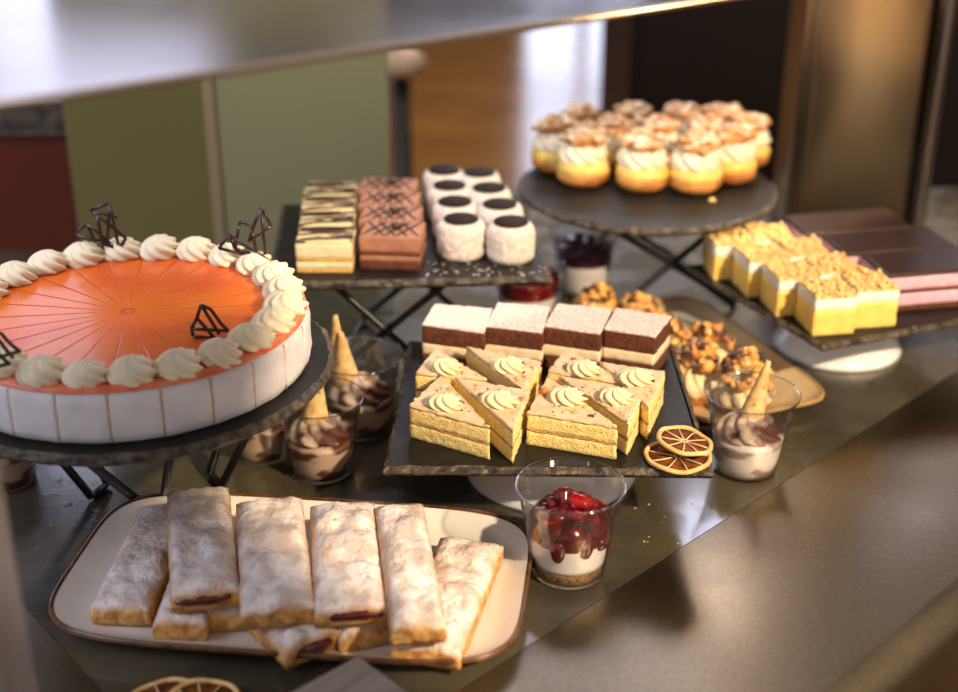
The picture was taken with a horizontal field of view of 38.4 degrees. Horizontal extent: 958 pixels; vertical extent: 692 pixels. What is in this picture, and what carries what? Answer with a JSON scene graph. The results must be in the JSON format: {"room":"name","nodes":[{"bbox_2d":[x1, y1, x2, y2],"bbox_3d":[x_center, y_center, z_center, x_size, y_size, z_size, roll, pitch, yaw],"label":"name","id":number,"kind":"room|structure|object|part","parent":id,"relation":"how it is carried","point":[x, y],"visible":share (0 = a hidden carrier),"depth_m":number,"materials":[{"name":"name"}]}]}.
{"room":"buffet restaurant","nodes":[
{"label":"buffet restaurant","id":0,"kind":"room"},
{"bbox_2d":[389,20,601,187],"bbox_3d":[0.500,-0.139,3.907,11.000,0.050,11.200,0,25,0],"label":"floor","id":1,"kind":"structure","parent":0,"point":[475,102],"depth_m":5.87,"materials":[{"name":"wood"}]},
{"bbox_2d":[0,100,79,250],"bbox_3d":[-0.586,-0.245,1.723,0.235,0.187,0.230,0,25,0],"label":"base cabinet","id":2,"kind":"object","parent":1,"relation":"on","point":[38,209],"visible":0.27,"depth_m":1.63,"materials":[{"name":"red wood"}]},
{"bbox_2d":[62,52,390,259],"bbox_3d":[-0.288,-0.389,1.521,0.369,0.620,0.034,0,25,0],"label":"cabinet","id":3,"kind":"object","parent":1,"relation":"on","point":[181,161],"visible":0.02,"depth_m":1.58,"materials":[{"name":"green"}]},
{"bbox_3d":[-0.393,-0.390,1.523,0.161,0.620,0.030,0,25,0],"label":"olive panel","id":4,"kind":"part","parent":3,"relation":"part of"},
{"bbox_3d":[-0.202,-0.390,1.523,0.196,0.620,0.030,0,25,0],"label":"sage panel","id":5,"kind":"part","parent":3,"relation":"part of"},
{"bbox_2d":[388,48,425,177],"bbox_3d":[-0.150,-0.153,2.797,0.100,0.914,0.100,0,25,0],"label":"barrier post","id":6,"kind":"object","parent":1,"relation":"on","point":[403,65],"visible":0.44,"depth_m":2.63,"materials":[{"name":"black metal"}]},
{"bbox_2d":[0,188,957,691],"bbox_3d":[-0.124,0.581,1.166,2.552,0.962,1.978,0,25,0],"label":"countertop","id":7,"kind":"structure","parent":1,"relation":"on","point":[836,571],"depth_m":1.09,"materials":[{"name":"stone"}]},
{"bbox_2d":[0,457,36,493],"bbox_3d":[-0.404,0.083,1.160,0.076,0.068,0.076,1,25,3],"label":"dessert cup","id":8,"kind":"object","parent":7,"relation":"on","point":[14,474],"visible":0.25,"depth_m":1.15,"materials":[{"name":"clear plastic"}]},
{"bbox_2d":[61,438,249,499],"bbox_3d":[-0.276,0.082,1.097,0.245,0.123,0.230,0,25,0],"label":"wire stand","id":9,"kind":"object","parent":7,"relation":"on","point":[105,476],"visible":0.1,"depth_m":1.14,"materials":[{"name":"black metal"}]},
{"bbox_3d":[-0.346,0.064,1.137,0.088,0.123,0.067,10,27,20],"label":"frame","id":10,"kind":"part","parent":9,"relation":"part of","materials":[{"name":"black metal"}]},
{"bbox_3d":[-0.252,0.101,1.056,0.069,0.123,0.138,0,25,0],"label":"frame","id":11,"kind":"part","parent":9,"relation":"part of","materials":[{"name":"black metal"}]},
{"bbox_2d":[0,319,334,466],"bbox_3d":[-0.269,0.016,1.081,0.311,0.011,0.310,0,25,0],"label":"slate board","id":12,"kind":"object","parent":9,"relation":"on","point":[316,373],"visible":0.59,"depth_m":0.96,"materials":[{"name":"stone"}]},
{"bbox_2d":[0,201,311,443],"bbox_3d":[-0.271,-0.033,1.058,0.279,0.097,0.278,-7,26,-15],"label":"cake","id":13,"kind":"object","parent":12,"relation":"on","point":[118,340],"visible":1,"depth_m":1.02,"materials":[{"name":"food"}]},
{"bbox_3d":[-0.207,0.055,1.154,0.088,0.123,0.067,-18,31,-34],"label":"frame","id":14,"kind":"part","parent":9,"relation":"part of","materials":[{"name":"black metal"}]},
{"bbox_2d":[132,677,188,691],"bbox_3d":[-0.205,0.237,0.903,0.058,0.005,0.058,0,25,0],"label":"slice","id":15,"kind":"object","parent":7,"relation":"on","point":[167,684],"visible":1,"depth_m":0.92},
{"bbox_2d":[170,678,239,691],"bbox_3d":[-0.179,0.234,0.898,0.052,0.010,0.052,-22,33,-38],"label":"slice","id":16,"kind":"object","parent":15,"relation":"on","point":[194,684],"visible":1,"depth_m":0.91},
{"bbox_2d":[230,414,293,465],"bbox_3d":[-0.192,0.061,1.203,0.078,0.070,0.078,11,27,23],"label":"dessert cup","id":17,"kind":"object","parent":7,"relation":"on","point":[269,445],"visible":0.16,"depth_m":1.19,"materials":[{"name":"clear plastic"}]},
{"bbox_2d":[48,492,532,664],"bbox_3d":[-0.134,0.173,1.026,0.343,0.018,0.201,3,25,6],"label":"plate","id":18,"kind":"object","parent":7,"relation":"on","point":[499,625],"visible":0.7,"depth_m":1.01,"materials":[{"name":"ceramic"}]},
{"bbox_2d":[89,504,169,625],"bbox_3d":[-0.251,0.160,1.031,0.045,0.024,0.138,1,25,2],"label":"strudel","id":19,"kind":"object","parent":18,"relation":"on","point":[133,589],"visible":0.76,"depth_m":1.00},
{"bbox_2d":[152,582,209,640],"bbox_3d":[-0.208,0.174,0.999,0.039,0.024,0.101,0,25,0],"label":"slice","id":20,"kind":"object","parent":18,"relation":"on","point":[195,625],"visible":0.32,"depth_m":0.96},
{"bbox_2d":[167,486,238,613],"bbox_3d":[-0.204,0.143,1.011,0.049,0.026,0.145,-5,26,-11],"label":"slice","id":21,"kind":"object","parent":20,"relation":"on","point":[203,567],"visible":1,"depth_m":0.99,"materials":[{"name":"beige food"}]},
{"bbox_2d":[208,559,242,632],"bbox_3d":[-0.181,0.177,0.998,0.034,0.024,0.070,-2,25,-5],"label":"strudel","id":22,"kind":"object","parent":18,"relation":"on","point":[225,619],"visible":0.12,"depth_m":0.97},
{"bbox_2d":[247,624,338,670],"bbox_3d":[-0.135,0.191,0.962,0.045,0.025,0.080,-18,30,-33],"label":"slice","id":23,"kind":"object","parent":18,"relation":"on","point":[290,642],"visible":0.48,"depth_m":0.94,"materials":[{"name":"beige food"}]},
{"bbox_2d":[236,496,313,630],"bbox_3d":[-0.149,0.151,0.996,0.052,0.025,0.148,-4,25,-9],"label":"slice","id":24,"kind":"object","parent":23,"relation":"on","point":[275,574],"visible":1,"depth_m":0.97,"materials":[{"name":"food"}]},
{"bbox_2d":[335,620,389,652],"bbox_3d":[-0.085,0.189,0.972,0.049,0.024,0.055,-11,27,-23],"label":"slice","id":25,"kind":"object","parent":18,"relation":"on","point":[361,637],"visible":0.28,"depth_m":0.95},
{"bbox_2d":[310,501,387,628],"bbox_3d":[-0.096,0.152,0.994,0.052,0.025,0.142,-3,25,-7],"label":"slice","id":26,"kind":"object","parent":25,"relation":"on","point":[348,584],"visible":0.99,"depth_m":0.97,"materials":[{"name":"beige food"}]},
{"bbox_2d":[389,537,503,670],"bbox_3d":[-0.021,0.178,0.991,0.053,0.025,0.144,6,26,12],"label":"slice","id":27,"kind":"object","parent":18,"relation":"on","point":[466,569],"visible":0.58,"depth_m":0.98,"materials":[{"name":"beige food"}]},
{"bbox_2d":[375,503,446,646],"bbox_3d":[-0.051,0.156,0.979,0.039,0.025,0.158,-3,25,-7],"label":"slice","id":28,"kind":"object","parent":27,"relation":"on","point":[415,613],"visible":1,"depth_m":0.95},
{"bbox_2d":[280,378,364,484],"bbox_3d":[-0.136,0.061,1.168,0.079,0.100,0.079,-17,30,-33],"label":"dessert cup","id":29,"kind":"object","parent":7,"relation":"on","point":[320,445],"visible":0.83,"depth_m":1.16,"materials":[{"name":"food"}]},
{"bbox_2d":[293,657,405,691],"bbox_3d":[-0.073,0.249,0.831,0.090,0.045,0.110,-22,33,-38],"label":"wooden block","id":30,"kind":"object","parent":7,"relation":"on","point":[356,675],"visible":1,"depth_m":0.86,"materials":[{"name":"grey wood"}]},
{"bbox_2d":[324,315,404,441],"bbox_3d":[-0.107,0.024,1.235,0.082,0.111,0.082,-6,26,-13],"label":"dessert cup","id":31,"kind":"object","parent":7,"relation":"on","point":[375,417],"visible":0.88,"depth_m":1.23,"materials":[{"name":"clear plastic"}]},
{"bbox_2d":[0,0,735,691],"bbox_3d":[0.267,-0.121,1.165,1.850,0.433,0.346,-16,29,-30],"label":"display case","id":32,"kind":"object","parent":7,"relation":"on","point":[51,50],"visible":1,"depth_m":0.76,"materials":[{"name":"glass"}]},
{"bbox_3d":[-0.263,0.105,0.685,0.050,0.429,0.040,0,25,0],"label":"support post","id":33,"kind":"part","parent":32,"relation":"part of","materials":[{"name":"metal"}]},
{"bbox_2d":[335,287,454,360],"bbox_3d":[-0.077,-0.045,1.385,0.122,0.111,0.157,3,25,7],"label":"wire stand","id":34,"kind":"object","parent":7,"relation":"on","point":[386,330],"visible":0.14,"depth_m":1.32,"materials":[{"name":"black metal"}]},
{"bbox_2d":[272,199,552,289],"bbox_3d":[-0.071,-0.103,1.369,0.266,0.010,0.229,-2,25,-3],"label":"slate board","id":35,"kind":"object","parent":34,"relation":"on","point":[290,215],"visible":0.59,"depth_m":1.28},
{"bbox_2d":[295,226,356,272],"bbox_3d":[-0.143,-0.092,1.294,0.053,0.033,0.045,1,25,1],"label":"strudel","id":36,"kind":"object","parent":35,"relation":"on","point":[319,249],"visible":1,"depth_m":1.28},
{"bbox_2d":[298,210,356,234],"bbox_3d":[-0.146,-0.111,1.334,0.053,0.033,0.045,-1,25,-1],"label":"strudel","id":37,"kind":"object","parent":35,"relation":"on","point":[308,218],"visible":0.3,"depth_m":1.32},
{"bbox_2d":[301,195,357,225],"bbox_3d":[-0.149,-0.129,1.374,0.053,0.033,0.045,-1,25,-2],"label":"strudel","id":38,"kind":"object","parent":35,"relation":"on","point":[310,203],"visible":0.4,"depth_m":1.37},
{"bbox_2d":[302,181,357,213],"bbox_3d":[-0.152,-0.148,1.414,0.053,0.033,0.046,1,25,2],"label":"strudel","id":39,"kind":"object","parent":35,"relation":"on","point":[312,188],"visible":0.38,"depth_m":1.41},
{"bbox_2d":[358,177,417,203],"bbox_3d":[-0.093,-0.154,1.420,0.058,0.040,0.045,2,25,4],"label":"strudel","id":40,"kind":"object","parent":35,"relation":"on","point":[368,183],"visible":0.39,"depth_m":1.41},
{"bbox_2d":[358,191,420,218],"bbox_3d":[-0.089,-0.136,1.380,0.058,0.040,0.045,2,25,5],"label":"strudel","id":41,"kind":"object","parent":35,"relation":"on","point":[382,198],"visible":0.38,"depth_m":1.37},
{"bbox_2d":[358,205,422,234],"bbox_3d":[-0.085,-0.117,1.339,0.058,0.040,0.045,2,25,5],"label":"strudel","id":42,"kind":"object","parent":35,"relation":"on","point":[377,212],"visible":0.48,"depth_m":1.33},
{"bbox_2d":[359,220,425,270],"bbox_3d":[-0.082,-0.098,1.299,0.058,0.040,0.045,2,25,5],"label":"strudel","id":43,"kind":"object","parent":35,"relation":"on","point":[383,245],"visible":1,"depth_m":1.28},
{"bbox_2d":[422,164,462,205],"bbox_3d":[-0.036,-0.169,1.453,0.047,0.039,0.048,0,25,0],"label":"cake","id":44,"kind":"object","parent":35,"relation":"on","point":[435,173],"visible":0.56,"depth_m":1.44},
{"bbox_2d":[427,179,469,221],"bbox_3d":[-0.030,-0.147,1.407,0.047,0.039,0.047,0,25,0],"label":"cake","id":45,"kind":"object","parent":35,"relation":"on","point":[441,188],"visible":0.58,"depth_m":1.39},
{"bbox_2d":[432,195,476,238],"bbox_3d":[-0.023,-0.126,1.361,0.047,0.039,0.047,0,25,0],"label":"cake","id":46,"kind":"object","parent":35,"relation":"on","point":[445,205],"visible":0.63,"depth_m":1.35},
{"bbox_2d":[436,212,485,262],"bbox_3d":[-0.017,-0.105,1.315,0.048,0.039,0.047,0,25,0],"label":"cake","id":47,"kind":"object","parent":35,"relation":"on","point":[461,235],"visible":1,"depth_m":1.30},
{"bbox_2d":[459,166,501,187],"bbox_3d":[0.001,-0.166,1.446,0.048,0.039,0.048,0,25,0],"label":"cake","id":48,"kind":"object","parent":35,"relation":"on","point":[471,176],"visible":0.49,"depth_m":1.43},
{"bbox_2d":[426,262,544,275],"bbox_3d":[0.006,-0.073,1.290,0.111,0.001,0.036,0,25,0],"label":"crumbs","id":49,"kind":"object","parent":35,"relation":"on","point":[465,262],"visible":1,"depth_m":1.28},
{"bbox_2d":[467,181,511,206],"bbox_3d":[0.011,-0.144,1.400,0.048,0.039,0.047,0,25,0],"label":"cake","id":50,"kind":"object","parent":35,"relation":"on","point":[480,192],"visible":0.41,"depth_m":1.38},
{"bbox_2d":[477,198,523,244],"bbox_3d":[0.020,-0.123,1.354,0.048,0.039,0.047,0,25,0],"label":"cake","id":51,"kind":"object","parent":35,"relation":"on","point":[488,210],"visible":0.45,"depth_m":1.34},
{"bbox_2d":[486,215,534,265],"bbox_3d":[0.030,-0.101,1.308,0.047,0.039,0.048,0,25,0],"label":"cake","id":52,"kind":"object","parent":35,"relation":"on","point":[510,241],"visible":1,"depth_m":1.29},
{"bbox_2d":[496,254,566,314],"bbox_3d":[0.051,-0.052,1.445,0.080,0.073,0.080,-14,29,-28],"label":"dessert cup","id":53,"kind":"object","parent":7,"relation":"on","point":[539,295],"visible":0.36,"depth_m":1.42,"materials":[{"name":"food"}]},
{"bbox_2d":[382,340,713,477],"bbox_3d":[0.053,0.049,1.160,0.255,0.009,0.242,0,25,0],"label":"slate board","id":54,"kind":"object","parent":7,"relation":"on","point":[406,455],"visible":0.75,"depth_m":1.07,"materials":[{"name":"stone"}]},
{"bbox_2d":[409,376,489,459],"bbox_3d":[-0.031,0.055,1.089,0.045,0.041,0.100,-11,27,-21],"label":"cake slice","id":55,"kind":"object","parent":54,"relation":"on","point":[440,415],"visible":1,"depth_m":1.08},
{"bbox_2d":[415,349,486,397],"bbox_3d":[-0.017,0.023,1.157,0.061,0.041,0.052,6,26,13],"label":"cake slice","id":56,"kind":"object","parent":54,"relation":"on","point":[438,364],"visible":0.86,"depth_m":1.14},
{"bbox_2d":[422,304,491,365],"bbox_3d":[-0.018,-0.007,1.220,0.058,0.041,0.053,5,26,11],"label":"cake slice","id":57,"kind":"object","parent":54,"relation":"on","point":[450,329],"visible":0.75,"depth_m":1.20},
{"bbox_2d":[455,377,530,463],"bbox_3d":[0.022,0.050,1.099,0.047,0.041,0.103,-11,27,-22],"label":"cake slice","id":58,"kind":"object","parent":54,"relation":"on","point":[503,408],"visible":0.9,"depth_m":1.08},
{"bbox_2d":[466,346,541,406],"bbox_3d":[0.026,0.022,1.159,0.045,0.041,0.094,-17,30,-32],"label":"cake slice","id":59,"kind":"object","parent":54,"relation":"on","point":[503,369],"visible":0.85,"depth_m":1.14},
{"bbox_2d":[486,302,549,373],"bbox_3d":[0.036,-0.008,1.222,0.052,0.042,0.057,5,26,11],"label":"cake slice","id":60,"kind":"object","parent":54,"relation":"on","point":[517,330],"visible":0.74,"depth_m":1.20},
{"bbox_2d":[526,377,617,459],"bbox_3d":[0.081,0.051,1.096,0.077,0.041,0.069,8,26,17],"label":"cake slice","id":61,"kind":"object","parent":54,"relation":"on","point":[559,418],"visible":1,"depth_m":1.07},
{"bbox_2d":[543,304,611,367],"bbox_3d":[0.088,-0.007,1.220,0.052,0.042,0.056,7,26,14],"label":"cake slice","id":62,"kind":"object","parent":54,"relation":"on","point":[579,329],"visible":0.82,"depth_m":1.20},
{"bbox_2d":[548,348,622,387],"bbox_3d":[0.082,0.029,1.144,0.041,0.041,0.084,-16,29,-31],"label":"cake slice","id":63,"kind":"object","parent":54,"relation":"on","point":[569,364],"visible":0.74,"depth_m":1.13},
{"bbox_2d":[558,376,641,454],"bbox_3d":[0.108,0.045,1.109,0.045,0.041,0.097,-14,29,-28],"label":"cake slice","id":64,"kind":"object","parent":54,"relation":"on","point":[621,406],"visible":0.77,"depth_m":1.08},
{"bbox_2d":[599,361,664,438],"bbox_3d":[0.117,0.039,1.123,0.058,0.041,0.071,8,26,16],"label":"cake slice","id":65,"kind":"object","parent":54,"relation":"on","point":[649,383],"visible":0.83,"depth_m":1.11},
{"bbox_2d":[602,308,671,370],"bbox_3d":[0.138,-0.003,1.212,0.052,0.042,0.049,9,27,19],"label":"cake slice","id":66,"kind":"object","parent":54,"relation":"on","point":[631,338],"visible":0.91,"depth_m":1.19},
{"bbox_2d":[644,441,711,474],"bbox_3d":[0.154,0.085,1.065,0.053,0.005,0.053,0,25,0],"label":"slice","id":67,"kind":"object","parent":54,"relation":"on","point":[656,455],"visible":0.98,"depth_m":1.06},
{"bbox_2d":[656,425,712,455],"bbox_3d":[0.161,0.074,1.073,0.044,0.011,0.045,15,29,29],"label":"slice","id":68,"kind":"object","parent":67,"relation":"on","point":[683,440],"visible":1,"depth_m":1.07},
{"bbox_3d":[0.062,0.080,1.176,0.180,0.062,0.180,0,25,0],"label":"pedestal foot","id":69,"kind":"part","parent":7,"relation":"part of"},
{"bbox_2d":[514,457,626,589],"bbox_3d":[0.068,0.137,1.036,0.084,0.076,0.084,-14,29,-28],"label":"dessert cup","id":70,"kind":"object","parent":7,"relation":"on","point":[569,529],"visible":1,"depth_m":1.02,"materials":[{"name":"clear plastic"}]},
{"bbox_2d":[549,222,617,297],"bbox_3d":[0.117,-0.096,1.537,0.080,0.073,0.080,9,26,18],"label":"dessert cup","id":71,"kind":"object","parent":7,"relation":"on","point":[588,261],"visible":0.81,"depth_m":1.52,"materials":[{"name":"clear plastic"}]},
{"bbox_2d":[556,232,736,304],"bbox_3d":[0.183,-0.114,1.526,0.167,0.117,0.157,-9,26,-18],"label":"wire stand","id":72,"kind":"object","parent":7,"relation":"on","point":[674,262],"visible":0.3,"depth_m":1.47,"materials":[{"name":"black metal"}]},
{"bbox_2d":[518,167,777,236],"bbox_3d":[0.183,-0.171,1.500,0.282,0.010,0.282,0,25,0],"label":"slate board","id":73,"kind":"object","parent":72,"relation":"on","point":[606,207],"visible":0.61,"depth_m":1.44,"materials":[{"name":"stone"}]},
{"bbox_2d":[531,113,579,173],"bbox_3d":[0.087,-0.227,1.532,0.058,0.065,0.059,21,32,38],"label":"cream puff","id":74,"kind":"object","parent":73,"relation":"on","point":[546,143],"visible":0.78,"depth_m":1.51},
{"bbox_3d":[0.088,-0.246,1.522,0.048,0.022,0.052,21,32,38],"label":"choux lid","id":75,"kind":"part","parent":74,"relation":"part of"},
{"bbox_2d":[560,102,602,123],"bbox_3d":[0.117,-0.252,1.588,0.055,0.062,0.055,-3,25,-6],"label":"cream puff","id":76,"kind":"object","parent":73,"relation":"on","point":[585,113],"visible":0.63,"depth_m":1.57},
{"bbox_2d":[556,122,609,187],"bbox_3d":[0.113,-0.209,1.490,0.058,0.068,0.058,0,25,0],"label":"cream puff","id":77,"kind":"object","parent":73,"relation":"on","point":[583,163],"visible":1,"depth_m":1.47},
{"bbox_3d":[0.114,-0.227,1.479,0.050,0.026,0.050,9,26,18],"label":"choux lid","id":78,"kind":"part","parent":77,"relation":"part of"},
{"bbox_2d":[587,112,636,171],"bbox_3d":[0.146,-0.230,1.540,0.056,0.063,0.054,20,32,36],"label":"cream puff","id":79,"kind":"object","parent":73,"relation":"on","point":[615,125],"visible":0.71,"depth_m":1.52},
{"bbox_3d":[0.147,-0.245,1.529,0.045,0.025,0.047,20,32,36],"label":"choux lid","id":80,"kind":"part","parent":79,"relation":"part of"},
{"bbox_2d":[614,101,651,128],"bbox_3d":[0.179,-0.254,1.592,0.054,0.062,0.054,18,30,33],"label":"cream puff","id":81,"kind":"object","parent":73,"relation":"on","point":[636,111],"visible":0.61,"depth_m":1.57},
{"bbox_2d":[616,127,668,192],"bbox_3d":[0.175,-0.201,1.474,0.060,0.066,0.060,22,33,39],"label":"cream puff","id":82,"kind":"object","parent":73,"relation":"on","point":[642,159],"visible":1,"depth_m":1.46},
{"bbox_3d":[0.175,-0.220,1.465,0.046,0.025,0.048,6,26,12],"label":"choux lid","id":83,"kind":"part","parent":82,"relation":"part of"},
{"bbox_2d":[640,113,680,168],"bbox_3d":[0.201,-0.229,1.540,0.054,0.062,0.055,-2,25,-5],"label":"cream puff","id":84,"kind":"object","parent":73,"relation":"on","point":[657,123],"visible":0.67,"depth_m":1.52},
{"bbox_3d":[0.202,-0.247,1.532,0.045,0.022,0.048,-2,25,-5],"label":"choux lid","id":85,"kind":"part","parent":84,"relation":"part of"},
{"bbox_2d":[662,101,705,134],"bbox_3d":[0.235,-0.252,1.592,0.054,0.060,0.054,-4,25,-8],"label":"cream puff","id":86,"kind":"object","parent":73,"relation":"on","point":[679,112],"visible":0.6,"depth_m":1.57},
{"bbox_3d":[0.234,-0.271,1.583,0.047,0.020,0.041,19,31,36],"label":"choux lid","id":87,"kind":"part","parent":86,"relation":"part of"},
{"bbox_2d":[668,129,722,194],"bbox_3d":[0.233,-0.199,1.468,0.058,0.067,0.058,-1,25,-2],"label":"cream puff","id":88,"kind":"object","parent":73,"relation":"on","point":[695,168],"visible":1,"depth_m":1.45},
{"bbox_3d":[0.234,-0.217,1.458,0.050,0.025,0.047,-21,32,-37],"label":"choux lid","id":89,"kind":"part","parent":88,"relation":"part of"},
{"bbox_2d":[688,113,724,130],"bbox_3d":[0.253,-0.229,1.539,0.054,0.063,0.056,19,31,35],"label":"cream puff","id":90,"kind":"object","parent":73,"relation":"on","point":[699,122],"visible":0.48,"depth_m":1.52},
{"bbox_2d":[708,198,715,202],"bbox_3d":[0.245,-0.153,1.443,0.008,0.006,0.006,0,25,0],"label":"crumb","id":91,"kind":"object","parent":73,"relation":"on","point":[711,200],"visible":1,"depth_m":1.44,"materials":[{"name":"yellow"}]},
{"bbox_2d":[704,102,742,124],"bbox_3d":[0.283,-0.252,1.592,0.055,0.060,0.054,17,30,32],"label":"cream puff","id":92,"kind":"object","parent":73,"relation":"on","point":[725,111],"visible":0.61,"depth_m":1.57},
{"bbox_2d":[708,122,758,184],"bbox_3d":[0.276,-0.212,1.499,0.058,0.065,0.059,-1,25,-3],"label":"cream puff","id":93,"kind":"object","parent":73,"relation":"on","point":[737,152],"visible":0.85,"depth_m":1.48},
{"bbox_3d":[0.277,-0.232,1.494,0.054,0.024,0.050,-1,25,-3],"label":"choux lid","id":94,"kind":"part","parent":93,"relation":"part of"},
{"bbox_2d":[732,112,771,166],"bbox_3d":[0.303,-0.235,1.554,0.054,0.060,0.057,-4,25,-9],"label":"cream puff","id":95,"kind":"object","parent":73,"relation":"on","point":[759,122],"visible":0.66,"depth_m":1.54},
{"bbox_3d":[0.306,-0.252,1.544,0.046,0.021,0.048,-4,25,-9],"label":"choux lid","id":96,"kind":"part","parent":95,"relation":"part of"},
{"bbox_3d":[0.183,-0.114,1.526,0.167,0.117,0.157,-9,26,-18],"label":"wire frame","id":97,"kind":"part","parent":72,"relation":"part of","materials":[{"name":"black metal"}]},
{"bbox_3d":[0.180,0.616,1.163,2.550,0.901,0.198,-23,33,-40],"label":"steel rail","id":98,"kind":"part","parent":7,"relation":"part of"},
{"bbox_2d":[654,296,824,423],"bbox_3d":[0.216,0.012,1.377,0.151,0.014,0.271,-10,27,-20],"label":"plate","id":99,"kind":"object","parent":7,"relation":"on","point":[689,310],"visible":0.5,"depth_m":1.36,"materials":[{"name":"ceramic"}]},
{"bbox_2d":[572,281,618,310],"bbox_3d":[0.121,-0.037,1.413,0.052,0.063,0.052,-7,26,-15],"label":"pastry","id":100,"kind":"object","parent":99,"relation":"on","point":[588,296],"visible":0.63,"depth_m":1.40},
{"bbox_2d":[612,290,661,314],"bbox_3d":[0.160,-0.027,1.394,0.051,0.062,0.053,20,32,36],"label":"pastry","id":101,"kind":"object","parent":99,"relation":"on","point":[636,300],"visible":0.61,"depth_m":1.38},
{"bbox_2d":[654,311,683,350],"bbox_3d":[0.177,-0.004,1.346,0.054,0.060,0.052,3,25,7],"label":"pastry","id":102,"kind":"object","parent":99,"relation":"on","point":[676,326],"visible":0.17,"depth_m":1.33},
{"bbox_2d":[676,338,719,406],"bbox_3d":[0.204,0.022,1.288,0.052,0.062,0.052,15,29,29],"label":"pastry","id":103,"kind":"object","parent":99,"relation":"on","point":[695,375],"visible":0.86,"depth_m":1.27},
{"bbox_2d":[681,320,735,381],"bbox_3d":[0.221,0.004,1.331,0.052,0.059,0.051,11,27,22],"label":"pastry","id":104,"kind":"object","parent":99,"relation":"on","point":[713,331],"visible":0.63,"depth_m":1.32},
{"bbox_2d":[713,346,774,414],"bbox_3d":[0.243,0.032,1.263,0.055,0.066,0.055,0,25,0],"label":"pastry","id":105,"kind":"object","parent":99,"relation":"on","point":[733,391],"visible":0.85,"depth_m":1.25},
{"bbox_2d":[703,359,801,482],"bbox_3d":[0.231,0.060,1.171,0.082,0.101,0.082,21,32,37],"label":"dessert cup","id":106,"kind":"object","parent":7,"relation":"on","point":[747,442],"visible":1,"depth_m":1.16,"materials":[{"name":"food"}]},
{"bbox_2d":[685,264,957,351],"bbox_3d":[0.380,-0.058,1.389,0.268,0.009,0.228,-9,27,-19],"label":"slate board","id":107,"kind":"object","parent":7,"relation":"on","point":[912,322],"visible":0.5,"depth_m":1.30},
{"bbox_2d":[702,226,752,280],"bbox_3d":[0.255,-0.096,1.408,0.044,0.044,0.047,-3,25,-7],"label":"square","id":108,"kind":"object","parent":107,"relation":"on","point":[718,258],"visible":0.81,"depth_m":1.39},
{"bbox_2d":[732,240,789,297],"bbox_3d":[0.280,-0.077,1.368,0.045,0.044,0.047,-4,25,-9],"label":"square","id":109,"kind":"object","parent":107,"relation":"on","point":[748,263],"visible":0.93,"depth_m":1.35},
{"bbox_2d":[742,221,794,243],"bbox_3d":[0.298,-0.103,1.423,0.045,0.044,0.045,-3,25,-6],"label":"square","id":110,"kind":"object","parent":107,"relation":"on","point":[761,232],"visible":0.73,"depth_m":1.41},
{"bbox_2d":[760,259,820,316],"bbox_3d":[0.299,-0.057,1.325,0.044,0.044,0.046,-4,25,-9],"label":"square","id":111,"kind":"object","parent":107,"relation":"on","point":[779,281],"visible":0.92,"depth_m":1.31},
{"bbox_2d":[774,234,828,260],"bbox_3d":[0.324,-0.084,1.383,0.045,0.044,0.046,-4,25,-9],"label":"square","id":112,"kind":"object","parent":107,"relation":"on","point":[798,248],"visible":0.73,"depth_m":1.37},
{"bbox_2d":[795,274,857,335],"bbox_3d":[0.324,-0.038,1.285,0.045,0.044,0.049,-4,25,-8],"label":"square","id":113,"kind":"object","parent":107,"relation":"on","point":[828,306],"visible":1,"depth_m":1.27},
{"bbox_2d":[803,251,863,278],"bbox_3d":[0.343,-0.065,1.341,0.047,0.044,0.046,-4,25,-9],"label":"square","id":114,"kind":"object","parent":107,"relation":"on","point":[831,264],"visible":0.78,"depth_m":1.33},
{"bbox_2d":[783,208,911,239],"bbox_3d":[0.386,-0.114,1.450,0.120,0.040,0.059,-5,25,-10],"label":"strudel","id":115,"kind":"object","parent":107,"relation":"on","point":[818,224],"visible":0.39,"depth_m":1.44,"materials":[{"name":"food"}]},
{"bbox_2d":[840,268,899,328],"bbox_3d":[0.366,-0.046,1.301,0.044,0.044,0.048,-4,25,-8],"label":"square","id":116,"kind":"object","parent":107,"relation":"on","point":[878,296],"visible":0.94,"depth_m":1.28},
{"bbox_2d":[821,226,954,265],"bbox_3d":[0.414,-0.090,1.400,0.120,0.040,0.059,-5,25,-10],"label":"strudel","id":117,"kind":"object","parent":107,"relation":"on","point":[854,244],"visible":0.39,"depth_m":1.39,"materials":[{"name":"food"}]},
{"bbox_2d":[860,247,957,311],"bbox_3d":[0.441,-0.067,1.349,0.120,0.040,0.059,-5,25,-10],"label":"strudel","id":118,"kind":"object","parent":107,"relation":"on","point":[925,278],"visible":0.7,"depth_m":1.33,"materials":[{"name":"food"}]},
{"bbox_3d":[0.369,-0.029,1.408,0.160,0.062,0.160,0,25,0],"label":"pedestal foot","id":119,"kind":"part","parent":7,"relation":"part of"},
{"bbox_2d":[771,0,956,226],"bbox_3d":[0.463,-0.740,1.468,0.171,1.300,0.102,0,25,0],"label":"steel column","id":120,"kind":"structure","parent":7,"relation":"on","point":[864,80],"depth_m":1.64,"materials":[{"name":"metal"}]},
{"bbox_3d":[0.539,-0.740,1.468,0.019,1.300,0.102,0,25,0],"label":"edge trim","id":121,"kind":"part","parent":120,"relation":"part of","materials":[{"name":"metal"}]},
{"bbox_2d":[599,0,957,187],"bbox_3d":[0.713,-0.373,2.906,0.874,1.220,0.618,0,25,0],"label":"wall","id":122,"kind":"structure","parent":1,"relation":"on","point":[728,53],"depth_m":2.51,"materials":[{"name":"brown wood"}]},
{"bbox_3d":[0.536,-0.255,2.630,0.480,1.140,0.018,0,25,0],"label":"door panel","id":123,"kind":"part","parent":122,"relation":"part of","materials":[{"name":"brown wood"}]},
{"bbox_3d":[0.963,-0.255,2.630,0.334,1.140,0.018,0,25,0],"label":"door panel","id":124,"kind":"part","parent":122,"relation":"part of","materials":[{"name":"brown wood"}]}
]}

